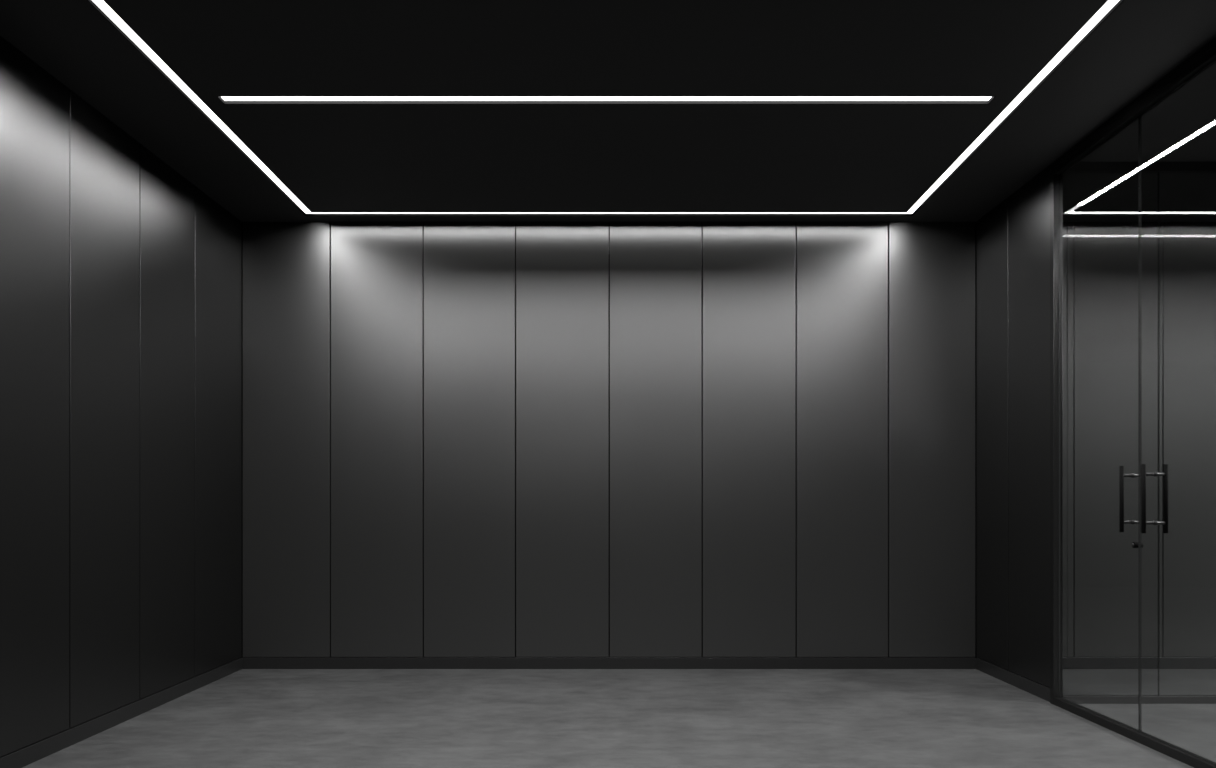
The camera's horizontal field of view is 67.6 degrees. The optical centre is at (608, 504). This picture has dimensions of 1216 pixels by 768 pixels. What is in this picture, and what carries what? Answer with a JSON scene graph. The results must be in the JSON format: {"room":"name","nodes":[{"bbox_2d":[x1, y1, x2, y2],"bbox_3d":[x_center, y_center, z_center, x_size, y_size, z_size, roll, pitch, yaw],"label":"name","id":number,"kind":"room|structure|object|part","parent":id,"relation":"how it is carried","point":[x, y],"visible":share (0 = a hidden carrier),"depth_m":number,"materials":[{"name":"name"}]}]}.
{"room":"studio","nodes":[
{"label":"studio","id":0,"kind":"room"},
{"bbox_2d":[0,36,241,756],"bbox_3d":[-2.522,-0.400,1.990,0.118,3.000,8.220,0,0,0],"label":"wall","id":1,"kind":"structure","parent":0,"point":[121,277],"depth_m":4.42,"materials":[{"name":"black"}]},
{"bbox_3d":[-2.472,-0.440,3.842,0.018,2.920,0.616,0,0,0],"label":"wall panel","id":2,"kind":"part","parent":1,"relation":"part of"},
{"bbox_3d":[-2.472,-0.440,4.464,0.018,2.920,0.612,0,0,0],"label":"wall panel","id":3,"kind":"part","parent":1,"relation":"part of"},
{"bbox_2d":[0,658,241,767],"bbox_3d":[-2.470,1.062,2.050,0.022,0.076,8.100,0,0,0],"label":"baseboard","id":4,"kind":"structure","parent":1,"relation":"attached to","point":[24,756],"depth_m":4.47,"materials":[{"name":"black"}]},
{"bbox_3d":[-2.472,-0.440,5.091,0.018,2.920,0.626,0,0,0],"label":"wall panel","id":5,"kind":"part","parent":1,"relation":"part of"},
{"bbox_3d":[-2.472,-0.440,5.754,0.018,2.920,0.684,0,0,0],"label":"wall panel","id":6,"kind":"part","parent":1,"relation":"part of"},
{"bbox_2d":[0,0,1215,222],"bbox_3d":[2.768,-1.925,2.050,10.703,0.050,8.340,0,0,0],"label":"ceiling","id":7,"kind":"structure","parent":0,"point":[331,157],"depth_m":4.31,"materials":[{"name":"black paint"}]},
{"bbox_2d":[87,0,1123,215],"bbox_3d":[0.001,-1.915,3.461,3.989,0.030,5.031,0,0,0],"label":"recessed light","id":8,"kind":"object","parent":7,"relation":"in","point":[101,6],"visible":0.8,"depth_m":4.72,"materials":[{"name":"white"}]},
{"bbox_2d":[92,0,309,212],"bbox_3d":[-1.933,-1.916,3.461,0.056,0.004,5.022,0,0,-1],"label":"diffuser","id":9,"kind":"object","parent":8,"relation":"attached to","point":[101,6],"depth_m":4.21,"materials":[{"name":"white plastic"}]},
{"bbox_2d":[306,211,911,213],"bbox_3d":[0.001,-1.916,5.938,3.981,0.004,0.067,0,0,0],"label":"diffuser","id":10,"kind":"object","parent":8,"relation":"attached to","point":[307,212],"depth_m":5.95,"materials":[{"name":"white plastic"}]},
{"bbox_2d":[909,0,1118,212],"bbox_3d":[1.909,-1.916,3.462,0.056,0.004,5.023,0,0,1],"label":"diffuser","id":11,"kind":"object","parent":8,"relation":"attached to","point":[1109,6],"depth_m":4.22,"materials":[{"name":"white plastic"}]},
{"bbox_2d":[217,96,995,103],"bbox_3d":[-0.013,-1.915,4.266,3.623,0.030,0.083,0,0,0],"label":"recessed light","id":12,"kind":"object","parent":7,"relation":"in","point":[225,99],"visible":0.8,"depth_m":4.28,"materials":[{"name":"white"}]},
{"bbox_2d":[222,97,990,100],"bbox_3d":[-0.013,-1.916,4.266,3.615,0.004,0.075,0,0,0],"label":"diffuser","id":13,"kind":"object","parent":12,"relation":"attached to","point":[223,98],"depth_m":4.28,"materials":[{"name":"white plastic"}]},
{"bbox_2d":[1063,212,1215,214],"bbox_3d":[5.423,-1.915,5.924,4.923,0.030,0.070,0,0,0],"label":"recessed light","id":14,"kind":"object","parent":7,"relation":"in","point":[1065,213],"visible":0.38,"depth_m":5.95,"materials":[{"name":"white plastic"}]},
{"bbox_2d":[1065,212,1215,212],"bbox_3d":[5.423,-1.916,5.924,4.915,0.004,0.062,0,0,0],"label":"diffuser","id":15,"kind":"object","parent":14,"relation":"attached to","point":[1065,212],"depth_m":5.95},
{"bbox_2d":[22,669,1215,767],"bbox_3d":[2.768,1.140,2.050,10.743,0.080,8.380,0,0,0],"label":"floor","id":16,"kind":"structure","parent":0,"point":[244,718],"depth_m":4.58,"materials":[{"name":"grey concrete"}]},
{"bbox_2d":[241,222,1215,657],"bbox_3d":[2.768,-0.400,6.159,10.703,3.000,0.118,0,0,0],"label":"wall","id":17,"kind":"structure","parent":0,"point":[460,439],"depth_m":6.10,"materials":[{"name":"black"}]},
{"bbox_3d":[-2.167,-0.440,6.109,0.585,2.920,0.018,0,0,0],"label":"wall panel","id":18,"kind":"part","parent":17,"relation":"part of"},
{"bbox_3d":[-1.559,-0.440,6.109,0.615,2.920,0.018,0,0,0],"label":"wall panel","id":19,"kind":"part","parent":17,"relation":"part of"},
{"bbox_3d":[-0.937,-0.440,6.109,0.611,2.920,0.018,0,0,0],"label":"wall panel","id":20,"kind":"part","parent":17,"relation":"part of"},
{"bbox_3d":[-0.313,-0.440,6.109,0.621,2.920,0.018,0,0,0],"label":"wall panel","id":21,"kind":"part","parent":17,"relation":"part of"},
{"bbox_2d":[242,657,975,668],"bbox_3d":[0.000,1.062,6.107,4.918,0.076,0.022,0,0,0],"label":"baseboard","id":22,"kind":"structure","parent":17,"relation":"attached to","point":[247,662],"depth_m":6.10,"materials":[{"name":"black"}]},
{"bbox_3d":[0.313,-0.440,6.109,0.616,2.920,0.018,0,0,0],"label":"wall panel","id":23,"kind":"part","parent":17,"relation":"part of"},
{"bbox_3d":[0.941,-0.440,6.109,0.623,2.920,0.018,0,0,0],"label":"wall panel","id":24,"kind":"part","parent":17,"relation":"part of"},
{"bbox_3d":[1.566,-0.440,6.109,0.612,2.920,0.018,0,0,0],"label":"wall panel","id":25,"kind":"part","parent":17,"relation":"part of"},
{"bbox_3d":[2.170,-0.440,6.109,0.579,2.920,0.018,0,0,0],"label":"wall panel","id":26,"kind":"part","parent":17,"relation":"part of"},
{"bbox_3d":[2.811,-0.440,6.109,0.612,2.920,0.018,0,0,0],"label":"wall panel","id":27,"kind":"part","parent":17,"relation":"part of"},
{"bbox_3d":[3.420,-0.440,6.109,0.589,2.920,0.018,0,0,0],"label":"wall panel","id":28,"kind":"part","parent":17,"relation":"part of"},
{"bbox_2d":[1063,657,1215,668],"bbox_3d":[5.250,1.062,6.107,5.499,0.076,0.022,0,0,0],"label":"baseboard","id":29,"kind":"structure","parent":17,"relation":"attached to","point":[1068,662],"depth_m":6.10,"materials":[{"name":"black"}]},
{"bbox_3d":[4.016,-0.440,6.109,0.589,2.920,0.018,0,0,0],"label":"wall panel","id":30,"kind":"part","parent":17,"relation":"part of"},
{"bbox_2d":[976,164,1051,686],"bbox_3d":[2.482,-0.400,5.575,0.038,3.000,1.049,0,0,0],"label":"wall","id":31,"kind":"structure","parent":0,"point":[1013,238],"depth_m":5.51,"materials":[{"name":"black"}]},
{"bbox_3d":[2.472,-0.440,5.855,0.018,2.920,0.482,0,0,0],"label":"wall panel","id":32,"kind":"part","parent":31,"relation":"part of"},
{"bbox_2d":[976,658,1049,701],"bbox_3d":[2.470,1.062,5.577,0.022,0.076,1.047,0,0,0],"label":"baseboard","id":33,"kind":"structure","parent":31,"relation":"attached to","point":[1037,689],"depth_m":5.51,"materials":[{"name":"black"}]},
{"bbox_3d":[2.472,-0.440,5.332,0.018,2.920,0.549,0,0,0],"label":"wall panel","id":34,"kind":"part","parent":31,"relation":"part of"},
{"bbox_2d":[1052,37,1215,169],"bbox_3d":[2.482,-1.875,4.250,0.038,0.049,1.600,0,0,0],"label":"trim","id":35,"kind":"structure","parent":31,"relation":"attached to","point":[1208,47],"depth_m":4.21,"materials":[{"name":"black metal"}]},
{"bbox_2d":[1063,162,1215,703],"bbox_3d":[5.251,-0.400,5.050,5.498,3.000,0.040,0,0,0],"label":"door frame","id":36,"kind":"structure","parent":0,"point":[1081,167],"depth_m":5.03,"materials":[{"name":"black metal"}]},
{"bbox_3d":[5.251,1.080,5.050,5.498,0.040,0.040,0,0,0],"label":"sill rail","id":37,"kind":"part","parent":36,"relation":"part of","materials":[{"name":"black metal"}]},
{"bbox_3d":[5.251,-1.875,5.050,5.498,0.050,0.040,0,0,0],"label":"head rail","id":38,"kind":"part","parent":36,"relation":"part of","materials":[{"name":"black metal"}]},
{"bbox_3d":[2.776,-0.395,5.050,0.548,2.910,0.010,0,0,0],"label":"glass pane","id":39,"kind":"part","parent":36,"relation":"part of","materials":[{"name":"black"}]},
{"bbox_3d":[2.482,-0.400,0.724,0.038,3.000,5.449,0,0,0],"label":"wall","id":40,"kind":"structure","parent":0,"visible":0},
{"bbox_2d":[1059,116,1142,730],"bbox_3d":[2.478,-0.381,4.629,0.120,2.875,0.756,0,0,0],"label":"door","id":41,"kind":"structure","parent":40,"relation":"in","point":[1122,475],"depth_m":4.29,"materials":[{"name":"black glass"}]},
{"bbox_3d":[2.427,-0.029,4.303,0.019,0.313,0.019,0,0,0],"label":"pull handle","id":42,"kind":"part","parent":41,"relation":"part of","materials":[{"name":"black metal"}]},
{"bbox_2d":[1050,47,1215,767],"bbox_3d":[2.475,-0.376,4.250,0.051,2.951,1.600,0,0,0],"label":"door frame","id":43,"kind":"structure","parent":40,"relation":"attached to","point":[1167,749],"depth_m":5.01,"materials":[{"name":"black metal"}]},
{"bbox_3d":[2.475,1.080,4.250,0.051,0.040,1.520,0,0,0],"label":"sill rail","id":44,"kind":"part","parent":43,"relation":"part of","materials":[{"name":"black metal"}]},
{"bbox_3d":[2.475,-1.836,4.250,0.051,0.030,1.520,0,0,0],"label":"head rail","id":45,"kind":"part","parent":43,"relation":"part of","materials":[{"name":"black metal"}]},
{"bbox_2d":[1139,60,1215,763],"bbox_3d":[2.478,-0.381,3.868,0.120,2.875,0.750,0,0,0],"label":"door","id":46,"kind":"structure","parent":40,"relation":"in","point":[1142,467],"depth_m":4.24,"materials":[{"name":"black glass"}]},
{"bbox_3d":[2.427,-0.029,4.126,0.019,0.313,0.019,0,0,0],"label":"pull handle","id":47,"kind":"part","parent":46,"relation":"part of","materials":[{"name":"black metal"}]}
]}

